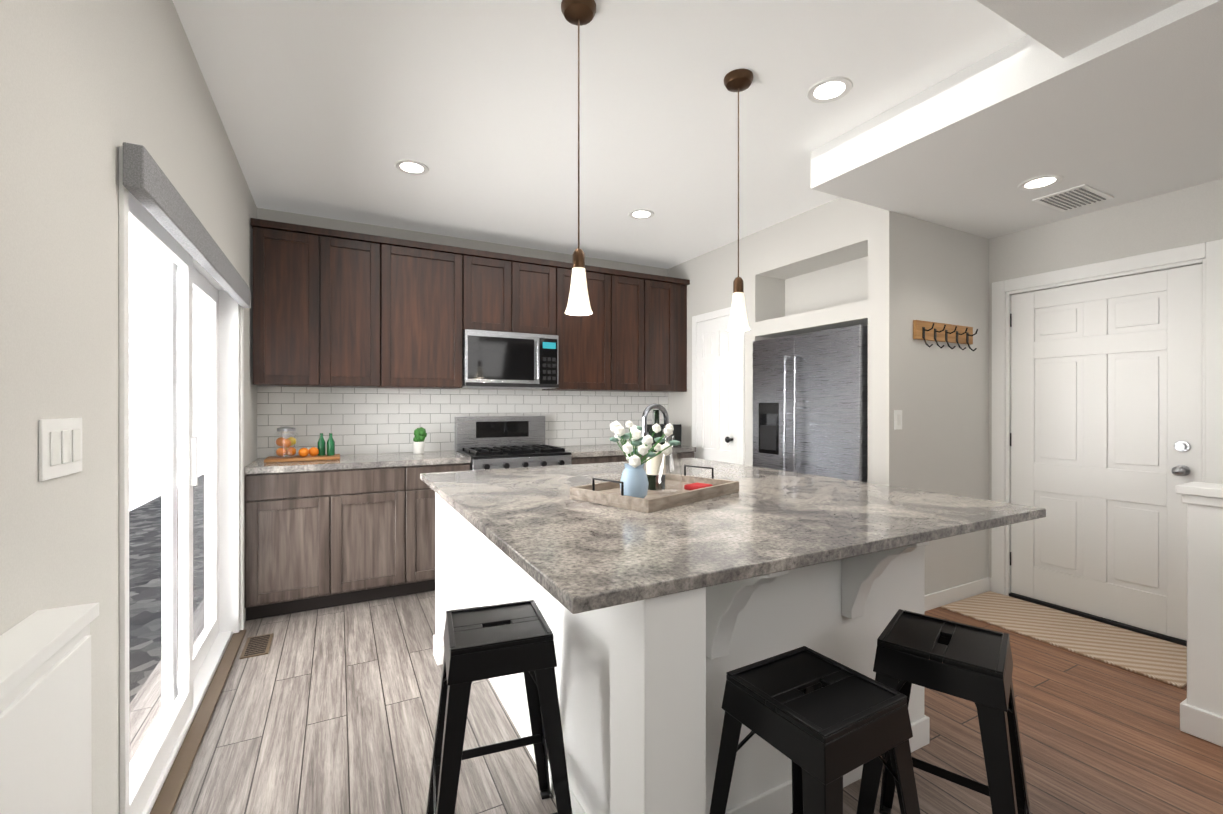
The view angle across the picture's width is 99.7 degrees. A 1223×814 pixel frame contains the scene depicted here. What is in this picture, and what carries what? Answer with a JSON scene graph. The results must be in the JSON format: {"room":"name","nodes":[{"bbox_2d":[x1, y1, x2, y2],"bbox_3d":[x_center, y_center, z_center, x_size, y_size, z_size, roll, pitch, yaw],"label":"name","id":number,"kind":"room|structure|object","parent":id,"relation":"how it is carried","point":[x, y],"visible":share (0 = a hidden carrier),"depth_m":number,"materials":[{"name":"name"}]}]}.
{"room":"kitchen","nodes":[
{"label":"kitchen","id":0,"kind":"room"},
{"bbox_2d":[0,0,256,813],"bbox_3d":[-0.773,-0.041,0.245,0.160,2.630,7.660,0,0,-28],"label":"wall","id":1,"kind":"structure","parent":0,"point":[88,88],"depth_m":1.12,"materials":[{"name":"paint"}]},
{"bbox_2d":[39,418,81,481],"bbox_3d":[-1.092,0.080,1.027,0.008,0.115,0.170,0,0,-28],"label":"light switch","id":2,"kind":"object","parent":1,"relation":"attached to","point":[60,447],"visible":1,"depth_m":1.01,"materials":[{"name":"white plastic"}]},
{"bbox_2d":[119,145,246,813],"bbox_3d":[-1.736,0.296,2.101,0.185,1.949,1.880,0,0,-28],"label":"sliding glass door","id":3,"kind":"structure","parent":1,"relation":"attached to","point":[162,760],"depth_m":2.06,"materials":[{"name":"glass"}]},
{"bbox_2d":[123,142,250,307],"bbox_3d":[-1.628,-0.609,2.100,0.042,0.110,1.820,0,0,-28],"label":"valance","id":4,"kind":"object","parent":1,"relation":"attached to","point":[150,187],"visible":1,"depth_m":1.59,"materials":[{"name":"fabric"}]},
{"bbox_2d":[257,208,667,454],"bbox_3d":[-0.426,-0.048,4.673,4.920,2.630,0.160,0,0,-28],"label":"wall","id":5,"kind":"structure","parent":0,"point":[302,219],"depth_m":4.10,"materials":[{"name":"paint"}]},
{"bbox_2d":[250,218,333,386],"bbox_3d":[-2.134,-0.659,3.474,0.428,1.035,0.341,0,0,-28],"label":"upper cabinet","id":6,"kind":"object","parent":5,"relation":"attached to","point":[293,264],"depth_m":3.33,"materials":[{"name":"brown wood"}]},
{"bbox_2d":[334,230,393,387],"bbox_3d":[-1.837,-0.660,3.632,0.494,1.035,0.341,0,0,-28],"label":"upper cabinet","id":7,"kind":"object","parent":5,"relation":"attached to","point":[338,308],"depth_m":3.53,"materials":[{"name":"brown wood"}]},
{"bbox_2d":[394,238,473,388],"bbox_3d":[-1.429,-0.660,3.848,0.686,1.035,0.341,0,0,-28],"label":"upper cabinet","id":8,"kind":"object","parent":5,"relation":"attached to","point":[434,283],"depth_m":3.73,"materials":[{"name":"brown wood"}]},
{"bbox_2d":[257,386,667,457],"bbox_3d":[-0.931,0.102,4.312,3.368,0.489,0.006,0,0,-28],"label":"backsplash","id":9,"kind":"structure","parent":5,"relation":"attached to","point":[368,420],"depth_m":4.00,"materials":[{"name":"tile"}]},
{"bbox_2d":[474,249,521,332],"bbox_3d":[-0.989,-0.878,4.080,0.431,0.600,0.341,0,0,-28],"label":"upper cabinet","id":10,"kind":"object","parent":5,"relation":"attached to","point":[497,276],"depth_m":3.96,"materials":[{"name":"brown wood"}]},
{"bbox_2d":[462,329,558,388],"bbox_3d":[-0.830,-0.362,4.111,0.736,0.420,0.438,0,0,-28],"label":"microwave","id":11,"kind":"object","parent":10,"relation":"attached to","point":[500,360],"visible":1,"depth_m":3.94,"materials":[{"name":"silver metal"}]},
{"bbox_2d":[522,256,557,334],"bbox_3d":[-0.716,-0.878,4.225,0.432,0.600,0.341,0,0,-28],"label":"upper cabinet","id":12,"kind":"object","parent":5,"relation":"attached to","point":[539,276],"depth_m":4.12,"materials":[{"name":"brown wood"}]},
{"bbox_2d":[542,261,621,391],"bbox_3d":[-0.304,-0.661,4.444,0.628,1.035,0.341,0,0,-28],"label":"upper cabinet","id":13,"kind":"object","parent":5,"relation":"attached to","point":[589,346],"depth_m":4.34,"materials":[{"name":"brown wood"}]},
{"bbox_2d":[622,270,653,391],"bbox_3d":[0.064,-0.661,4.639,0.461,1.035,0.341,0,0,-28],"label":"upper cabinet","id":14,"kind":"object","parent":5,"relation":"attached to","point":[637,288],"depth_m":4.54,"materials":[{"name":"brown wood"}]},
{"bbox_2d":[654,275,677,391],"bbox_3d":[0.333,-0.662,4.782,0.396,1.035,0.341,0,0,-28],"label":"upper cabinet","id":15,"kind":"object","parent":5,"relation":"attached to","point":[665,288],"depth_m":4.68,"materials":[{"name":"brown wood"}]},
{"bbox_2d":[129,591,1222,813],"bbox_3d":[1.235,1.322,1.391,5.060,0.100,7.800,0,0,-28],"label":"floor","id":16,"kind":"structure","parent":0,"point":[331,710],"depth_m":2.00,"materials":[{"name":"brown wood"}]},
{"bbox_2d":[0,606,98,813],"bbox_3d":[-0.871,0.836,0.693,0.083,0.875,0.600,0,0,-28],"label":"half wall","id":17,"kind":"structure","parent":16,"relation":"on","point":[45,713],"depth_m":0.83,"materials":[{"name":"white paint"}]},
{"bbox_2d":[240,633,273,658],"bbox_3d":[-1.879,1.266,2.740,0.120,0.007,0.260,0,0,-28],"label":"floor vent","id":18,"kind":"object","parent":16,"relation":"in","point":[257,645],"visible":1,"depth_m":2.72,"materials":[{"name":"brown metal"}]},
{"bbox_2d":[244,468,343,620],"bbox_3d":[-2.048,0.829,3.369,0.503,0.880,0.612,0,0,-28],"label":"base cabinet","id":19,"kind":"object","parent":16,"relation":"on","point":[294,517],"depth_m":3.11,"materials":[{"name":"brown wood"}]},
{"bbox_2d":[244,452,470,471],"bbox_3d":[-1.693,0.369,3.551,1.302,0.040,0.622,0,0,-28],"label":"countertop","id":20,"kind":"structure","parent":19,"relation":"on","point":[356,460],"depth_m":3.36,"materials":[{"name":"grey stone"}]},
{"bbox_2d":[264,454,339,462],"bbox_3d":[-2.029,0.337,3.405,0.420,0.021,0.220,0,0,-28],"label":"cutting board","id":21,"kind":"object","parent":20,"relation":"on","point":[271,459],"visible":0.98,"depth_m":3.34,"materials":[{"name":"brown wood"}]},
{"bbox_2d":[274,426,318,457],"bbox_3d":[-2.061,0.226,3.379,0.250,0.200,0.146,0,0,-28],"label":"jar","id":22,"kind":"object","parent":21,"relation":"on","point":[286,444],"visible":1,"depth_m":3.34,"materials":[{"name":"clear glass"}]},
{"bbox_2d":[317,433,334,455],"bbox_3d":[-1.919,0.251,3.470,0.111,0.150,0.048,0,0,1],"label":"bottles","id":23,"kind":"object","parent":21,"relation":"on","point":[321,445],"visible":1,"depth_m":3.45,"materials":[{"name":"green glass"}]},
{"bbox_2d":[413,427,426,453],"bbox_3d":[-1.430,0.247,3.848,0.104,0.199,0.105,0,0,-28],"label":"potted plant","id":24,"kind":"object","parent":20,"relation":"on","point":[420,433],"visible":1,"depth_m":3.82,"materials":[{"name":"green plant"}]},
{"bbox_2d":[344,464,419,604],"bbox_3d":[-1.689,0.829,3.560,0.559,0.880,0.612,0,0,-28],"label":"base cabinet","id":25,"kind":"object","parent":16,"relation":"on","point":[347,529],"depth_m":3.34,"materials":[{"name":"brown wood"}]},
{"bbox_2d":[420,460,470,592],"bbox_3d":[-1.336,0.828,3.747,0.488,0.880,0.612,0,0,-28],"label":"base cabinet","id":26,"kind":"object","parent":16,"relation":"on","point":[427,495],"depth_m":3.47,"materials":[{"name":"brown"}]},
{"bbox_2d":[426,600,571,813],"bbox_3d":[-0.323,0.939,1.458,0.383,0.664,0.383,0,0,-20],"label":"stool","id":27,"kind":"object","parent":16,"relation":"on","point":[490,641],"visible":1,"depth_m":1.36,"materials":[{"name":"black metal"}]},
{"bbox_2d":[455,416,570,469],"bbox_3d":[-0.765,0.673,3.991,0.738,1.190,0.706,0,0,-28],"label":"range","id":28,"kind":"object","parent":16,"relation":"on","point":[491,442],"visible":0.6,"depth_m":4.09,"materials":[{"name":"silver metal"}]},
{"bbox_2d":[571,452,626,464],"bbox_3d":[-0.225,0.827,4.335,0.526,0.880,0.612,0,0,-28],"label":"base cabinet","id":29,"kind":"object","parent":16,"relation":"on","point":[616,456],"depth_m":4.06,"materials":[{"name":"brown"}]},
{"bbox_2d":[556,444,691,455],"bbox_3d":[0.068,0.367,4.484,1.184,0.040,0.622,0,0,-28],"label":"countertop","id":30,"kind":"structure","parent":29,"relation":"on","point":[582,450],"depth_m":4.32,"materials":[{"name":"grey stone"}]},
{"bbox_2d":[647,424,680,445],"bbox_3d":[0.467,0.250,4.654,0.280,0.191,0.170,0,0,-28],"label":"toaster","id":31,"kind":"object","parent":30,"relation":"on","point":[677,431],"visible":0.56,"depth_m":4.62,"materials":[{"name":"black metal"}]},
{"bbox_2d":[433,494,929,813],"bbox_3d":[0.211,0.822,2.168,1.544,0.898,1.907,0,0,-28],"label":"kitchen island","id":32,"kind":"object","parent":16,"relation":"on","point":[660,623],"depth_m":1.53,"materials":[{"name":"wood"}]},
{"bbox_2d":[487,538,491,565],"bbox_3d":[-0.571,0.678,2.419,0.007,0.115,0.070,0,0,-28],"label":"outlet","id":33,"kind":"object","parent":32,"relation":"attached to","point":[489,551],"visible":0.83,"depth_m":2.41,"materials":[{"name":"white plastic"}]},
{"bbox_2d":[420,458,1045,617],"bbox_3d":[0.241,0.356,2.192,1.735,0.030,1.950,0,0,-28],"label":"island countertop","id":34,"kind":"structure","parent":32,"relation":"on","point":[587,557],"depth_m":1.51,"materials":[{"name":"grey stone"}]},
{"bbox_2d":[570,465,738,512],"bbox_3d":[0.178,0.296,1.995,0.380,0.088,0.570,0,0,44],"label":"tray","id":35,"kind":"object","parent":34,"relation":"on","point":[609,493],"visible":0.9,"depth_m":1.87,"materials":[{"name":"brown wood"}]},
{"bbox_2d":[610,420,680,497],"bbox_3d":[0.107,0.186,1.822,0.225,0.281,0.243,0,0,-28],"label":"flower vase","id":36,"kind":"object","parent":35,"relation":"on","point":[634,478],"visible":1,"depth_m":1.78,"materials":[{"name":"blue ceramic"}]},
{"bbox_2d":[647,410,665,489],"bbox_3d":[0.177,0.168,2.051,0.075,0.315,0.075,0,0,-28],"label":"bottle","id":37,"kind":"object","parent":35,"relation":"on","point":[653,464],"visible":0.65,"depth_m":2.02,"materials":[{"name":"black"}]},
{"bbox_2d":[655,435,682,495],"bbox_3d":[0.215,0.216,1.932,0.104,0.220,0.103,0,0,-28],"label":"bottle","id":38,"kind":"object","parent":35,"relation":"on","point":[664,486],"visible":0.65,"depth_m":1.93,"materials":[{"name":"clear glass"}]},
{"bbox_2d":[684,483,712,489],"bbox_3d":[0.344,0.316,2.038,0.080,0.020,0.090,0,0,44],"label":"napkin","id":39,"kind":"object","parent":35,"relation":"on","point":[693,486],"visible":0.58,"depth_m":2.02,"materials":[{"name":"red fabric"}]},
{"bbox_2d":[641,404,670,465],"bbox_3d":[0.243,0.159,3.005,0.199,0.358,0.125,0,0,-28],"label":"faucet","id":40,"kind":"object","parent":34,"relation":"on","point":[647,410],"visible":0.71,"depth_m":2.96,"materials":[{"name":"silver metal"}]},
{"bbox_2d":[669,448,695,458],"bbox_3d":[0.401,0.827,4.667,0.424,0.880,0.612,0,0,-28],"label":"base cabinet","id":41,"kind":"object","parent":16,"relation":"on","point":[679,454],"depth_m":4.45,"materials":[{"name":"brown"}]},
{"bbox_2d":[753,325,867,482],"bbox_3d":[1.644,0.381,3.762,0.875,1.775,0.930,0,0,-28],"label":"fridge","id":42,"kind":"object","parent":16,"relation":"on","point":[810,402],"visible":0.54,"depth_m":3.48,"materials":[{"name":"grey metal"}]},
{"bbox_2d":[709,646,919,813],"bbox_3d":[0.443,0.940,1.134,0.397,0.665,0.397,0,0,-28],"label":"stool","id":43,"kind":"object","parent":16,"relation":"on","point":[824,724],"visible":1,"depth_m":1.07,"materials":[{"name":"black metal"}]},
{"bbox_2d":[856,609,1029,813],"bbox_3d":[0.880,0.940,1.366,0.383,0.664,0.383,0,0,40],"label":"stool","id":44,"kind":"object","parent":16,"relation":"on","point":[974,664],"visible":0.92,"depth_m":1.31,"materials":[{"name":"black metal"}]},
{"bbox_2d":[941,591,1186,687],"bbox_3d":[2.580,1.263,2.927,0.575,0.012,1.055,0,0,-28],"label":"rug","id":45,"kind":"object","parent":16,"relation":"on","point":[1164,661],"visible":0.9,"depth_m":2.84,"materials":[{"name":"beige fabric"}]},
{"bbox_2d":[172,0,1222,268],"bbox_3d":[1.235,-1.318,1.387,5.060,0.320,7.800,0,0,-28],"label":"ceiling","id":46,"kind":"structure","parent":0,"point":[968,116],"depth_m":2.26,"materials":[{"name":"paint"}]},
{"bbox_2d":[395,160,428,174],"bbox_3d":[-1.132,-1.357,2.928,0.184,0.006,0.184,0,0,-28],"label":"recessed light","id":47,"kind":"object","parent":46,"relation":"in","point":[410,167],"visible":1,"depth_m":2.92,"materials":[{"name":"white"}]},
{"bbox_2d":[561,0,595,314],"bbox_3d":[-0.111,-0.838,1.749,0.120,1.039,0.120,0,0,-28],"label":"pendant light","id":48,"kind":"object","parent":46,"relation":"hanging from","point":[578,13],"visible":1,"depth_m":1.73,"materials":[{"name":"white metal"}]},
{"bbox_2d":[628,209,653,218],"bbox_3d":[0.211,-1.358,3.639,0.184,0.006,0.184,0,0,-28],"label":"recessed light","id":49,"kind":"object","parent":46,"relation":"in","point":[642,213],"visible":1,"depth_m":3.63,"materials":[{"name":"white"}]},
{"bbox_2d":[724,69,752,330],"bbox_3d":[0.524,-0.839,2.131,0.120,1.039,0.120,0,0,-28],"label":"pendant light","id":50,"kind":"object","parent":46,"relation":"hanging from","point":[738,80],"visible":1,"depth_m":2.11,"materials":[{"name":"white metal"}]},
{"bbox_2d":[807,76,852,102],"bbox_3d":[0.934,-1.356,2.211,0.184,0.006,0.184,0,0,-28],"label":"recessed light","id":51,"kind":"object","parent":46,"relation":"in","point":[826,89],"visible":1,"depth_m":2.20,"materials":[{"name":"white plastic"}]},
{"bbox_2d":[1017,174,1063,189],"bbox_3d":[2.211,-1.157,2.663,0.184,0.006,0.184,0,0,-28],"label":"recessed light","id":52,"kind":"object","parent":46,"relation":"in","point":[1044,181],"visible":1,"depth_m":2.66,"materials":[{"name":"white plastic"}]},
{"bbox_2d":[1032,184,1113,211],"bbox_3d":[2.562,-1.155,2.865,0.350,0.010,0.230,0,0,-28],"label":"ceiling vent","id":53,"kind":"object","parent":46,"relation":"in","point":[1074,197],"visible":0.98,"depth_m":2.85,"materials":[{"name":"white metal"}]},
{"bbox_2d":[668,197,867,465],"bbox_3d":[1.681,-0.048,4.466,1.390,2.630,2.181,0,0,-28],"label":"wall","id":54,"kind":"structure","parent":0,"point":[805,272],"depth_m":3.93,"materials":[{"name":"paint"}]},
{"bbox_2d":[697,315,737,463],"bbox_3d":[0.874,0.250,4.418,0.080,2.019,0.544,0,0,-28],"label":"pantry door","id":55,"kind":"structure","parent":54,"relation":"in","point":[717,390],"depth_m":4.41,"materials":[{"name":"white wood"}]},
{"bbox_2d":[692,307,744,464],"bbox_3d":[0.903,0.220,4.433,0.016,2.095,0.680,0,0,-28],"label":"door frame","id":56,"kind":"structure","parent":54,"relation":"attached to","point":[741,370],"depth_m":4.26,"materials":[{"name":"white wood"}]},
{"bbox_2d":[868,205,988,594],"bbox_3d":[2.224,-0.046,3.441,1.390,2.630,0.140,0,0,-28],"label":"wall","id":57,"kind":"structure","parent":0,"point":[923,270],"depth_m":3.25,"materials":[{"name":"paint"}]},
{"bbox_2d":[894,410,901,429],"bbox_3d":[1.717,0.077,3.087,0.072,0.115,0.008,0,0,-28],"label":"light switch","id":58,"kind":"object","parent":57,"relation":"attached to","point":[897,419],"visible":1,"depth_m":3.08,"materials":[{"name":"white plastic"}]},
{"bbox_2d":[913,320,977,350],"bbox_3d":[2.141,-0.447,3.266,0.620,0.169,0.088,0,0,-28],"label":"coat rack","id":59,"kind":"object","parent":57,"relation":"attached to","point":[938,332],"visible":1,"depth_m":3.26,"materials":[{"name":"brown wood"}]},
{"bbox_2d":[925,577,990,610],"bbox_3d":[2.124,1.221,3.296,1.103,0.095,0.024,0,0,-28],"label":"baseboard","id":60,"kind":"structure","parent":57,"relation":"attached to","point":[952,595],"depth_m":3.33,"materials":[{"name":"white wood"}]},
{"bbox_2d":[989,179,1222,577],"bbox_3d":[3.911,-0.043,1.325,0.210,2.630,5.181,0,0,-28],"label":"wall","id":61,"kind":"structure","parent":0,"point":[1192,215],"depth_m":3.01,"materials":[{"name":"paint"}]},
{"bbox_2d":[1010,264,1201,640],"bbox_3d":[2.868,0.248,3.073,0.118,1.995,0.870,0,0,-28],"label":"entry door","id":62,"kind":"structure","parent":61,"relation":"in","point":[1106,420],"depth_m":3.03,"materials":[{"name":"white wood"}]},
{"bbox_2d":[991,239,1222,645],"bbox_3d":[2.925,0.209,3.103,0.168,2.120,1.065,0,0,-28],"label":"door frame","id":63,"kind":"structure","parent":61,"relation":"attached to","point":[1210,253],"depth_m":3.03,"materials":[{"name":"white painted wood"}]},
{"bbox_2d":[1176,482,1222,746],"bbox_3d":[2.703,0.790,1.322,0.200,0.965,1.705,0,0,-28],"label":"wall","id":64,"kind":"structure","parent":0,"point":[1201,710],"depth_m":1.97,"materials":[{"name":"white paint"}]},
{"label":"outside","id":65,"kind":"structure","parent":0,"visible":0},
{"bbox_2d":[129,474,203,703],"bbox_3d":[-13.749,1.594,12.464,11.310,0.120,55.000,0,0,-28],"label":"ground","id":66,"kind":"structure","parent":65,"point":[134,630],"depth_m":4.63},
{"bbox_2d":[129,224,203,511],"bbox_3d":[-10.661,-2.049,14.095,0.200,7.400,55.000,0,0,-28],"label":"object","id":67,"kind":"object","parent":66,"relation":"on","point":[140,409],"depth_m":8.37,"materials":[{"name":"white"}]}
]}

